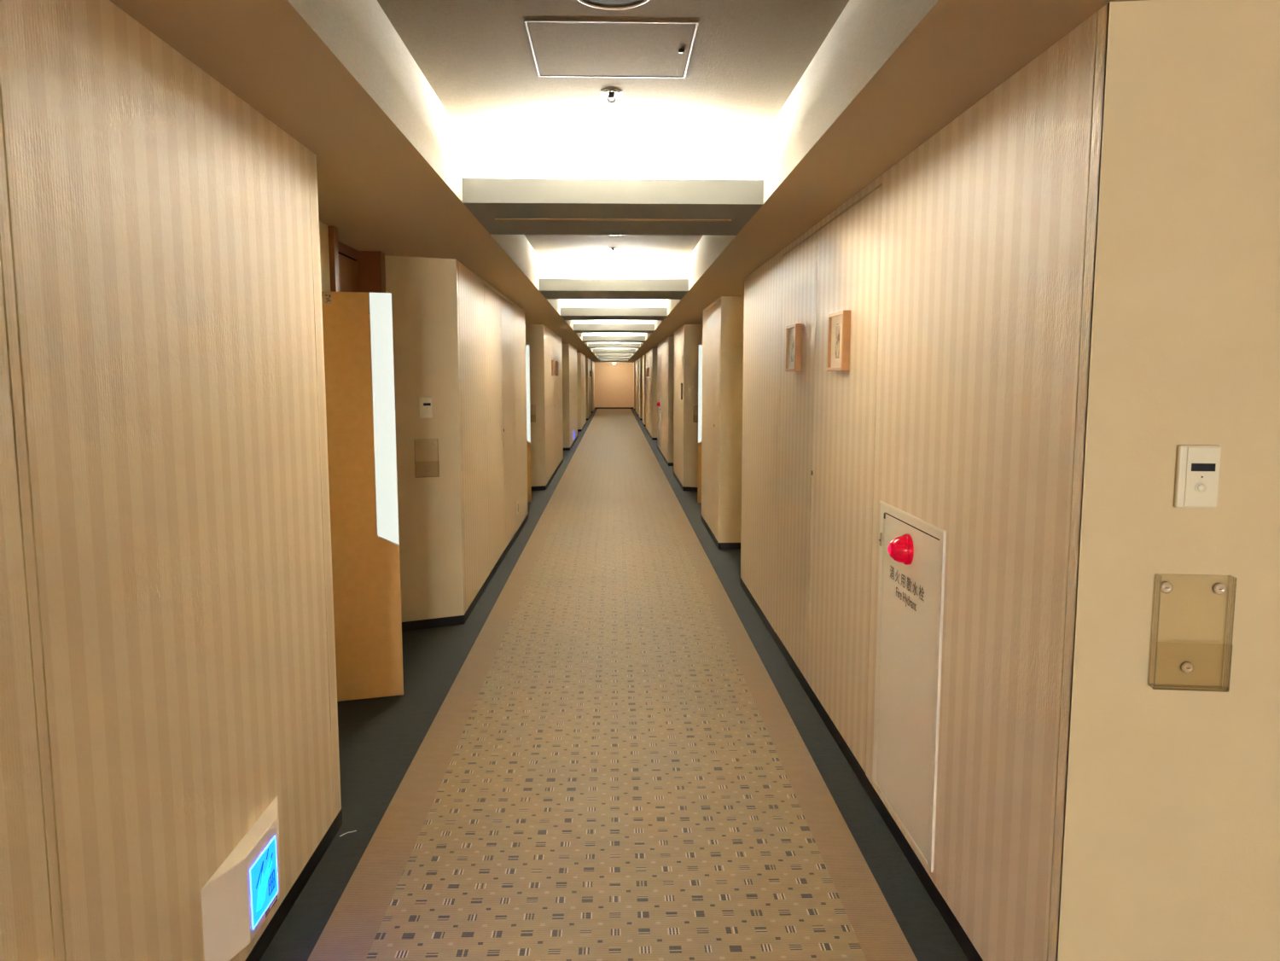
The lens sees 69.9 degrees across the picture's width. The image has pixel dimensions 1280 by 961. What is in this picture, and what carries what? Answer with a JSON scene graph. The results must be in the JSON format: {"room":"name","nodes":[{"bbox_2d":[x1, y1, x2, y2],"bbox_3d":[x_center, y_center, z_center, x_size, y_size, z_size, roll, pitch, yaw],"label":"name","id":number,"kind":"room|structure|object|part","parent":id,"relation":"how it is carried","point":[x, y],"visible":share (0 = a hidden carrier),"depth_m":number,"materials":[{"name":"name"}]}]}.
{"room":"hotel corridor","nodes":[
{"label":"hotel corridor","id":0,"kind":"room"},
{"bbox_2d":[0,0,341,960],"bbox_3d":[-1.236,0.309,0.881,0.576,2.189,4.190,0,6,-2],"label":"wall","id":1,"kind":"structure","parent":0,"point":[168,666],"depth_m":1.80,"materials":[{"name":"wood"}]},
{"bbox_2d":[200,795,280,960],"bbox_3d":[-0.960,0.992,2.283,0.049,0.217,0.466,0,6,-2],"label":"exit light","id":2,"kind":"object","parent":1,"relation":"attached to","point":[238,898],"visible":1,"depth_m":2.18,"materials":[{"name":"plastic"}]},
{"bbox_3d":[-0.938,1.000,2.286,0.002,0.150,0.162,0,6,-2],"label":"sign panel","id":3,"kind":"part","parent":2,"relation":"part of","materials":[{"name":"blue plastic"}]},
{"bbox_3d":[-0.938,1.024,2.333,0.002,0.051,0.041,0,6,-2],"label":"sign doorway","id":4,"kind":"part","parent":2,"relation":"part of","materials":[{"name":"blue plastic"}]},
{"bbox_2d":[244,408,594,960],"bbox_3d":[-1.705,-0.886,21.028,0.388,0.056,44.513,0,6,-2],"label":"baseboard","id":5,"kind":"structure","parent":1,"relation":"attached to","point":[275,923],"depth_m":2.91,"materials":[{"name":"plastic"}]},
{"bbox_2d":[319,221,330,291],"bbox_3d":[-1.518,-0.066,4.208,0.200,2.189,2.540,0,6,-2],"label":"wall","id":6,"kind":"structure","parent":0,"point":[323,230],"depth_m":4.12,"materials":[{"name":"paint"}]},
{"bbox_2d":[327,225,385,314],"bbox_3d":[-1.496,-0.126,4.756,0.175,2.186,0.940,0,6,-2],"label":"door","id":7,"kind":"structure","parent":6,"relation":"in","point":[351,270],"depth_m":4.94,"materials":[{"name":"brown wood"}]},
{"bbox_2d":[321,290,403,701],"bbox_3d":[-1.280,0.088,4.186,0.334,1.864,0.048,-2,7,-17],"label":"door","id":8,"kind":"structure","parent":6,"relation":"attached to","point":[358,344],"depth_m":4.17,"materials":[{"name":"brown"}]},
{"bbox_2d":[325,294,331,301],"bbox_3d":[-1.373,-0.801,4.032,0.023,0.035,0.001,-2,7,-17],"label":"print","id":9,"kind":"object","parent":8,"relation":"attached to","point":[329,295],"depth_m":4.03},
{"bbox_3d":[-1.167,-0.273,4.181,0.095,1.145,0.046,-2,7,-17],"label":"light panel","id":10,"kind":"part","parent":8,"relation":"part of","materials":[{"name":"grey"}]},
{"bbox_2d":[384,255,463,622],"bbox_3d":[-1.363,-0.227,5.391,0.576,2.133,0.172,0,6,-2],"label":"wall","id":11,"kind":"structure","parent":0,"point":[423,290],"depth_m":5.39,"materials":[{"name":"paper"}]},
{"bbox_2d":[418,396,432,418],"bbox_3d":[-1.253,-0.426,5.362,0.075,0.121,0.020,-3,7,-26],"label":"panel","id":12,"kind":"object","parent":11,"relation":"attached to","point":[425,403],"visible":1,"depth_m":5.36,"materials":[{"name":"beige plastic"}]},
{"bbox_2d":[413,438,439,477],"bbox_3d":[-1.255,-0.132,5.390,0.139,0.226,0.025,-3,7,-25],"label":"holder","id":13,"kind":"object","parent":11,"relation":"attached to","point":[433,442],"visible":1,"depth_m":5.40,"materials":[{"name":"clear plastic"}]},
{"bbox_2d":[455,259,528,615],"bbox_3d":[-1.424,-0.443,7.556,0.576,2.189,4.190,0,6,-2],"label":"wall","id":14,"kind":"structure","parent":0,"point":[470,291],"depth_m":6.15,"materials":[{"name":"paper"}]},
{"bbox_2d":[483,285,505,572],"bbox_3d":[-1.134,-0.407,7.144,0.032,2.091,1.000,0,6,-2],"label":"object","id":15,"kind":"structure","parent":14,"relation":"in","point":[492,301],"depth_m":7.07,"materials":[{"name":"paper"}]},
{"bbox_2d":[500,297,516,548],"bbox_3d":[-1.163,-0.509,8.049,0.026,2.091,0.883,0,6,-2],"label":"door","id":16,"kind":"structure","parent":14,"relation":"in","point":[506,308],"depth_m":8.01,"materials":[{"name":"wood"}]},
{"bbox_2d":[525,324,545,486],"bbox_3d":[-1.551,-0.978,12.066,0.576,2.133,0.172,0,6,-2],"label":"wall","id":17,"kind":"structure","parent":0,"point":[534,333],"depth_m":12.11,"materials":[{"name":"paint"}]},
{"bbox_2d":[543,325,563,485],"bbox_3d":[-1.612,-1.194,14.231,0.576,2.189,4.190,0,6,-2],"label":"wall","id":18,"kind":"structure","parent":0,"point":[546,329],"depth_m":12.96,"materials":[{"name":"paint"}]},
{"bbox_2d":[548,331,554,477],"bbox_3d":[-1.317,-1.139,13.640,0.032,2.091,1.120,0,6,-2],"label":"door","id":19,"kind":"structure","parent":18,"relation":"in","point":[550,334],"depth_m":13.53,"materials":[{"name":"wood"}]},
{"bbox_2d":[551,360,554,375],"bbox_3d":[-1.292,-1.671,13.588,0.031,0.233,0.244,0,6,-2],"label":"picture frame","id":20,"kind":"object","parent":19,"relation":"attached to","point":[552,361],"visible":1,"depth_m":13.47,"materials":[{"name":"brown wood"}]},
{"bbox_2d":[553,334,558,470],"bbox_3d":[-1.347,-1.243,14.570,0.026,2.091,0.893,0,6,-2],"label":"door","id":21,"kind":"structure","parent":18,"relation":"in","point":[555,377],"depth_m":14.52,"materials":[{"name":"paper"}]},
{"bbox_2d":[555,360,558,375],"bbox_3d":[-1.318,-1.776,14.521,0.031,0.233,0.244,0,6,-2],"label":"picture frame","id":22,"kind":"object","parent":21,"relation":"attached to","point":[556,362],"visible":1,"depth_m":14.41,"materials":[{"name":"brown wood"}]},
{"bbox_2d":[561,343,570,448],"bbox_3d":[-1.739,-1.730,18.741,0.576,2.133,0.172,0,6,-2],"label":"wall","id":23,"kind":"structure","parent":0,"point":[565,346],"depth_m":18.79,"materials":[{"name":"paint"}]},
{"bbox_2d":[569,343,577,446],"bbox_3d":[-1.800,-1.945,20.906,0.576,2.189,4.190,0,6,-2],"label":"wall","id":24,"kind":"structure","parent":0,"point":[570,346],"depth_m":19.73,"materials":[{"name":"paper"}]},
{"bbox_2d":[571,347,574,442],"bbox_3d":[-1.511,-1.910,20.494,0.032,2.091,1.000,0,6,-2],"label":"door","id":25,"kind":"structure","parent":24,"relation":"in","point":[573,396],"depth_m":20.50,"materials":[{"name":"wood"}]},
{"bbox_2d":[571,429,574,440],"bbox_3d":[-1.459,-1.000,19.980,0.049,0.217,0.466,0,6,-2],"label":"exit light","id":26,"kind":"object","parent":24,"relation":"attached to","point":[573,430],"visible":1,"depth_m":19.83,"materials":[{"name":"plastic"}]},
{"bbox_2d":[573,349,575,439],"bbox_3d":[-1.539,-2.012,21.400,0.026,2.091,0.883,0,6,-2],"label":"door","id":27,"kind":"structure","parent":24,"relation":"in","point":[573,349],"depth_m":21.40,"materials":[{"name":"paper"}]},
{"bbox_2d":[576,352,581,429],"bbox_3d":[-1.927,-2.481,25.416,0.576,2.133,0.172,0,6,-2],"label":"wall","id":28,"kind":"structure","parent":0,"point":[578,354],"depth_m":25.48,"materials":[{"name":"paper"}]},
{"bbox_2d":[581,353,586,429],"bbox_3d":[-1.988,-2.697,27.582,0.576,2.189,4.190,0,6,-2],"label":"wall","id":29,"kind":"structure","parent":0,"point":[581,353],"depth_m":26.57,"materials":[{"name":"paper"}]},
{"bbox_2d":[581,354,583,425],"bbox_3d":[-1.699,-2.662,27.169,0.032,2.091,1.000,0,6,-2],"label":"door","id":30,"kind":"structure","parent":29,"relation":"in","point":[582,355],"depth_m":27.29,"materials":[{"name":"wood"}]},
{"bbox_2d":[583,355,584,424],"bbox_3d":[-1.727,-2.763,28.075,0.026,2.091,0.883,0,6,-2],"label":"door","id":31,"kind":"structure","parent":29,"relation":"in","point":[584,356],"depth_m":28.09,"materials":[{"name":"wood"}]},
{"bbox_2d":[585,357,587,418],"bbox_3d":[-2.116,-3.233,32.091,0.576,2.133,0.172,0,6,-2],"label":"wall","id":32,"kind":"structure","parent":0,"point":[586,358],"depth_m":32.15,"materials":[{"name":"wood"}]},
{"bbox_2d":[587,358,591,418],"bbox_3d":[-2.176,-3.448,34.257,0.576,2.189,4.190,0,6,-2],"label":"wall","id":33,"kind":"structure","parent":0,"point":[588,358],"depth_m":32.82,"materials":[{"name":"paper"}]},
{"bbox_2d":[588,359,589,416],"bbox_3d":[-1.887,-3.413,33.844,0.032,2.091,1.000,0,6,-2],"label":"door","id":34,"kind":"structure","parent":33,"relation":"in","point":[589,359],"depth_m":33.86,"materials":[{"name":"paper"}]},
{"bbox_2d":[589,376,590,415],"bbox_3d":[-1.915,-3.515,34.750,0.026,2.091,0.883,0,6,-2],"label":"door","id":35,"kind":"structure","parent":33,"relation":"in","point":[590,376],"depth_m":35.02,"materials":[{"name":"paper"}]},
{"bbox_2d":[590,360,592,411],"bbox_3d":[-2.304,-3.984,38.767,0.576,2.133,0.172,0,6,-2],"label":"wall","id":36,"kind":"structure","parent":0,"point":[590,361],"depth_m":38.81,"materials":[{"name":"paper"}]},
{"bbox_2d":[592,360,594,411],"bbox_3d":[-2.365,-4.200,40.932,0.576,2.189,4.190,0,6,-2],"label":"wall","id":37,"kind":"structure","parent":0,"point":[592,361],"depth_m":39.35,"materials":[{"name":"paper"}]},
{"bbox_2d":[593,372,593,409],"bbox_3d":[-2.075,-4.164,40.520,0.032,2.091,1.000,0,6,-2],"label":"door","id":38,"kind":"structure","parent":37,"relation":"in","point":[593,373],"depth_m":40.80,"materials":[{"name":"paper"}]},
{"bbox_2d":[259,408,968,960],"bbox_3d":[-0.434,-0.203,15.569,3.400,0.080,57.200,0,6,-2],"label":"floor","id":39,"kind":"structure","parent":0,"point":[380,738],"depth_m":3.70,"materials":[{"name":"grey carpet"}]},
{"bbox_2d":[307,408,917,960],"bbox_3d":[-0.443,-0.245,15.564,1.575,0.004,56.960,0,6,-2],"label":"carpet runner","id":40,"kind":"object","parent":39,"relation":"on","point":[613,768],"visible":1,"depth_m":3.33,"materials":[{"name":"beige carpet"}]},
{"bbox_2d":[594,362,633,407],"bbox_3d":[-1.233,-4.523,43.802,3.400,2.189,0.100,0,6,-2],"label":"wall","id":41,"kind":"structure","parent":0,"point":[613,383],"depth_m":43.75,"materials":[{"name":"paint"}]},
{"bbox_2d":[594,407,633,408],"bbox_3d":[-1.236,-3.466,43.865,1.838,0.075,0.014,0,6,-2],"label":"baseboard","id":42,"kind":"structure","parent":41,"relation":"attached to","point":[595,407],"depth_m":43.86,"materials":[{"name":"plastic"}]},
{"bbox_2d":[109,0,1143,362],"bbox_3d":[-0.434,-2.595,15.300,3.400,0.360,57.200,0,6,-2],"label":"ceiling","id":43,"kind":"structure","parent":0,"point":[392,99],"depth_m":2.71,"materials":[{"name":"paint"}]},
{"bbox_2d":[524,19,698,78],"bbox_3d":[-0.082,-1.249,2.673,0.464,0.010,0.456,0,6,-2],"label":"access hatch","id":44,"kind":"object","parent":43,"relation":"attached to","point":[563,48],"visible":1,"depth_m":2.64,"materials":[{"name":"metal"}]},
{"bbox_2d":[600,87,622,104],"bbox_3d":[-0.095,-1.279,3.056,0.074,0.036,0.074,0,6,-2],"label":"sprinkler","id":45,"kind":"object","parent":43,"relation":"attached to","point":[611,93],"visible":1,"depth_m":3.04,"materials":[{"name":"silver metal"}]},
{"bbox_2d":[461,148,763,235],"bbox_3d":[-0.116,-1.275,4.024,1.194,0.261,0.810,0,6,-2],"label":"ceiling beam","id":46,"kind":"structure","parent":43,"relation":"attached to","point":[503,183],"depth_m":3.83,"materials":[{"name":"paint"}]},
{"bbox_2d":[494,218,731,221],"bbox_3d":[-0.115,-1.140,4.008,1.030,0.002,0.025,0,6,-2],"label":"air slot","id":47,"kind":"object","parent":46,"relation":"attached to","point":[495,218],"visible":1,"depth_m":4.00,"materials":[{"name":"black metal"}]},
{"bbox_2d":[608,247,617,253],"bbox_3d":[-0.199,-1.694,6.750,0.074,0.036,0.074,0,6,-2],"label":"sprinkler","id":48,"kind":"object","parent":43,"relation":"attached to","point":[612,248],"visible":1,"depth_m":6.74,"materials":[{"name":"silver metal"}]},
{"bbox_2d":[538,261,688,299],"bbox_3d":[-0.219,-1.688,7.691,1.194,0.261,0.810,0,6,-2],"label":"ceiling beam","id":49,"kind":"structure","parent":43,"relation":"attached to","point":[559,280],"depth_m":7.50,"materials":[{"name":"paint"}]},
{"bbox_2d":[577,0,649,9],"bbox_3d":[-0.067,-1.205,2.264,0.200,0.006,0.200,0,6,-2],"label":"recessed light","id":50,"kind":"object","parent":43,"relation":"in","point":[605,4],"visible":1,"depth_m":2.33,"materials":[{"name":"white plastic"}]},
{"bbox_2d":[560,299,667,319],"bbox_3d":[-0.303,-2.022,10.662,1.194,0.261,0.810,0,6,-2],"label":"trim","id":51,"kind":"structure","parent":43,"relation":"attached to","point":[570,309],"depth_m":10.47,"materials":[{"name":"paint"}]},
{"bbox_2d":[573,320,654,332],"bbox_3d":[-0.392,-2.377,13.820,1.194,0.261,0.810,0,6,-2],"label":"trim","id":52,"kind":"structure","parent":43,"relation":"attached to","point":[579,326],"depth_m":13.44,"materials":[{"name":"paint"}]},
{"bbox_2d":[587,342,639,348],"bbox_3d":[-0.605,-3.227,21.370,1.194,0.261,0.810,0,6,-2],"label":"trim","id":53,"kind":"structure","parent":43,"relation":"attached to","point":[590,345],"depth_m":20.98,"materials":[{"name":"paint"}]},
{"bbox_2d":[592,348,635,353],"bbox_3d":[-0.720,-3.686,25.442,1.194,0.261,0.810,0,6,-2],"label":"trim","id":54,"kind":"structure","parent":43,"relation":"attached to","point":[594,350],"depth_m":25.06,"materials":[{"name":"paint"}]},
{"bbox_2d":[597,356,630,358],"bbox_3d":[-0.952,-4.614,33.687,1.194,0.261,0.810,0,6,-2],"label":"trim","id":55,"kind":"structure","parent":43,"relation":"attached to","point":[597,357],"depth_m":33.29,"materials":[{"name":"paint"}]},
{"bbox_2d":[601,234,626,236],"bbox_3d":[-0.174,-1.631,6.053,0.200,0.006,0.200,0,6,-2],"label":"recessed light","id":56,"kind":"object","parent":43,"relation":"in","point":[602,235],"visible":0.27,"depth_m":6.12,"materials":[{"name":"white plastic"}]},
{"bbox_2d":[582,332,645,342],"bbox_3d":[-0.501,-2.813,17.694,1.194,0.261,0.810,0,6,-2],"label":"trim","id":57,"kind":"structure","parent":43,"relation":"attached to","point":[587,337],"depth_m":17.31,"materials":[{"name":"paint"}]},
{"bbox_2d":[595,353,633,356],"bbox_3d":[-0.837,-4.155,29.614,1.194,0.261,0.810,0,6,-2],"label":"trim","id":58,"kind":"structure","parent":43,"relation":"attached to","point":[596,354],"depth_m":29.23,"materials":[{"name":"paint"}]},
{"bbox_2d":[599,358,628,360],"bbox_3d":[-1.070,-5.083,37.859,1.194,0.261,0.810,0,6,-2],"label":"trim","id":59,"kind":"structure","parent":43,"relation":"attached to","point":[601,359],"depth_m":37.48,"materials":[{"name":"paint"}]},
{"bbox_2d":[634,362,635,408],"bbox_3d":[0.024,-4.350,42.020,0.586,2.133,0.176,0,6,-2],"label":"wall","id":60,"kind":"structure","parent":0,"point":[634,363],"depth_m":42.09,"materials":[{"name":"paper"}]},
{"bbox_2d":[640,357,642,418],"bbox_3d":[0.303,-3.238,32.137,0.586,2.133,0.176,0,6,-2],"label":"wall","id":61,"kind":"structure","parent":0,"point":[641,358],"depth_m":32.20,"materials":[{"name":"paper"}]},
{"bbox_2d":[651,348,657,437],"bbox_3d":[0.592,-2.083,21.876,0.586,2.133,0.176,0,6,-2],"label":"wall","id":62,"kind":"structure","parent":0,"point":[654,350],"depth_m":21.93,"materials":[{"name":"wood"}]},
{"bbox_2d":[683,324,702,487],"bbox_3d":[0.871,-0.970,11.992,0.586,2.133,0.176,0,6,-2],"label":"wall","id":63,"kind":"structure","parent":0,"point":[693,333],"depth_m":12.03,"materials":[{"name":"paint"}]},
{"bbox_2d":[633,0,1279,960],"bbox_3d":[0.823,-1.334,15.477,0.686,2.189,57.000,0,6,-2],"label":"wall","id":64,"kind":"structure","parent":0,"point":[1172,846],"depth_m":1.85,"materials":[{"name":"paint"}]},
{"bbox_2d":[642,356,643,422],"bbox_3d":[0.115,-2.854,28.877,0.026,2.091,0.993,0,6,-2],"label":"door","id":65,"kind":"structure","parent":64,"relation":"in","point":[642,357],"depth_m":29.12,"materials":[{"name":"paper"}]},
{"bbox_2d":[647,353,648,430],"bbox_3d":[0.230,-2.393,24.784,0.026,2.091,0.893,0,6,-2],"label":"door","id":66,"kind":"structure","parent":64,"relation":"in","point":[648,353],"depth_m":24.73,"materials":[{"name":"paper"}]},
{"bbox_2d":[648,351,650,433],"bbox_3d":[0.257,-2.288,23.850,0.026,2.091,0.973,0,6,-2],"label":"door","id":67,"kind":"structure","parent":64,"relation":"in","point":[649,352],"depth_m":23.61,"materials":[{"name":"wood"}]},
{"bbox_2d":[657,398,661,449],"bbox_3d":[0.368,-1.133,18.255,0.070,0.996,0.612,0,6,-2],"label":"box","id":68,"kind":"object","parent":64,"relation":"attached to","point":[659,404],"visible":1,"depth_m":18.20,"materials":[{"name":"paint"}]},
{"bbox_3d":[0.400,-1.132,18.256,0.006,0.994,0.611,0,6,-2],"label":"frame","id":69,"kind":"part","parent":68,"relation":"part of","materials":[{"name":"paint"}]},
{"bbox_3d":[0.400,-1.120,18.254,0.004,0.948,0.524,0,6,-2],"label":"door","id":70,"kind":"part","parent":68,"relation":"part of","materials":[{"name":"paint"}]},
{"bbox_2d":[663,340,666,457],"bbox_3d":[0.462,-1.467,16.559,0.026,2.091,0.793,0,6,-2],"label":"door","id":71,"kind":"structure","parent":64,"relation":"in","point":[665,341],"depth_m":16.46,"materials":[{"name":"wood"}]},
{"bbox_2d":[680,383,682,399],"bbox_3d":[0.558,-1.199,12.304,0.020,0.220,0.100,0,6,-2],"label":"wall plate","id":72,"kind":"object","parent":64,"relation":"attached to","point":[681,383],"visible":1,"depth_m":12.25,"materials":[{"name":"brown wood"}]},
{"bbox_2d":[704,302,717,536],"bbox_3d":[0.681,-0.583,8.707,0.032,2.091,1.043,0,6,-2],"label":"door","id":73,"kind":"structure","parent":64,"relation":"in","point":[711,314],"depth_m":8.65,"materials":[{"name":"wood"}]},
{"bbox_2d":[775,231,818,682],"bbox_3d":[0.795,-0.127,4.652,0.032,2.091,0.888,0,6,-2],"label":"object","id":74,"kind":"structure","parent":64,"relation":"in","point":[800,264],"depth_m":4.59,"materials":[{"name":"wood"}]},
{"bbox_2d":[785,323,802,372],"bbox_3d":[0.769,-0.663,4.590,0.031,0.233,0.244,0,6,-2],"label":"picture frame","id":75,"kind":"object","parent":74,"relation":"attached to","point":[794,332],"visible":1,"depth_m":4.55,"materials":[{"name":"brown wood"}]},
{"bbox_2d":[791,335,794,361],"bbox_3d":[0.764,-0.661,4.590,0.001,0.128,0.072,0,6,-2],"label":"print","id":76,"kind":"object","parent":75,"relation":"attached to","point":[792,336],"depth_m":4.58},
{"bbox_2d":[633,407,983,960],"bbox_3d":[0.567,-1.094,22.879,0.587,0.056,42.336,0,6,-2],"label":"baseboard","id":77,"kind":"structure","parent":64,"relation":"attached to","point":[957,931],"depth_m":3.30,"materials":[{"name":"plastic"}]},
{"bbox_2d":[808,185,882,772],"bbox_3d":[0.824,-0.023,3.729,0.026,2.091,0.981,0,6,-2],"label":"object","id":78,"kind":"structure","parent":64,"relation":"in","point":[849,246],"depth_m":3.62,"materials":[{"name":"wood"}]},
{"bbox_2d":[826,309,850,371],"bbox_3d":[0.795,-0.555,3.665,0.031,0.233,0.244,0,6,-2],"label":"picture frame","id":79,"kind":"object","parent":78,"relation":"attached to","point":[839,332],"visible":1,"depth_m":3.63,"materials":[{"name":"brown wood"}]},
{"bbox_2d":[834,325,840,358],"bbox_3d":[0.790,-0.553,3.665,0.001,0.128,0.072,0,6,-2],"label":"print","id":80,"kind":"object","parent":79,"relation":"attached to","point":[837,328],"depth_m":3.66},
{"bbox_2d":[872,500,946,872],"bbox_3d":[0.801,0.598,2.879,0.070,0.996,0.612,0,6,-2],"label":"fire hydrant cabinet","id":81,"kind":"object","parent":64,"relation":"attached to","point":[912,552],"visible":1,"depth_m":2.81,"materials":[{"name":"metal"}]},
{"bbox_2d":[887,533,913,564],"bbox_3d":[0.798,0.213,2.830,0.064,0.096,0.096,0,6,-2],"label":"lamp","id":82,"kind":"object","parent":81,"relation":"attached to","point":[900,549],"depth_m":2.80,"materials":[{"name":"red plastic"}]},
{"bbox_2d":[1149,573,1236,692],"bbox_3d":[1.073,0.296,1.780,0.139,0.226,0.025,1,6,6],"label":"holder","id":83,"kind":"object","parent":64,"relation":"attached to","point":[1166,587],"visible":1,"depth_m":1.78,"materials":[{"name":"clear plastic"}]},
{"bbox_2d":[1174,444,1221,508],"bbox_3d":[1.067,-0.007,1.750,0.075,0.121,0.020,1,6,6],"label":"panel","id":84,"kind":"object","parent":64,"relation":"attached to","point":[1197,473],"visible":1,"depth_m":1.75,"materials":[{"name":"beige plastic"}]},
{"bbox_3d":[-1.706,-0.817,10.883,0.200,2.189,2.540,0,6,-2],"label":"wall","id":85,"kind":"structure","parent":0,"visible":0},
{"bbox_2d":[525,344,531,502],"bbox_3d":[-1.468,-0.663,10.861,0.334,1.864,0.048,-2,7,-17],"label":"door","id":86,"kind":"structure","parent":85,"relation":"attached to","point":[527,357],"depth_m":10.88,"materials":[{"name":"metal"}]},
{"bbox_3d":[-1.355,-1.025,10.856,0.095,1.145,0.046,-2,7,-17],"label":"light panel","id":87,"kind":"part","parent":86,"relation":"part of","materials":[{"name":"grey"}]},
{"bbox_3d":[-1.452,-0.664,10.866,0.300,1.864,0.042,-2,7,-17],"label":"panel","id":88,"kind":"part","parent":86,"relation":"part of","materials":[{"name":"brown wood"}]},
{"bbox_3d":[1.097,-0.810,10.822,0.200,2.189,2.540,0,6,-2],"label":"wall","id":89,"kind":"structure","parent":0,"visible":0},
{"bbox_2d":[697,344,702,503],"bbox_3d":[0.851,-0.655,10.786,0.334,1.864,0.048,2,7,14],"label":"door","id":90,"kind":"structure","parent":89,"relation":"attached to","point":[700,374],"depth_m":10.79,"materials":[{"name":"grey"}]},
{"bbox_3d":[0.835,-0.655,10.791,0.300,1.864,0.042,2,7,14],"label":"panel","id":91,"kind":"part","parent":90,"relation":"part of","materials":[{"name":"brown wood"}]},
{"bbox_3d":[0.737,-1.015,10.775,0.095,1.145,0.046,2,7,14],"label":"light panel","id":92,"kind":"part","parent":90,"relation":"part of","materials":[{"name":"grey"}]}
]}

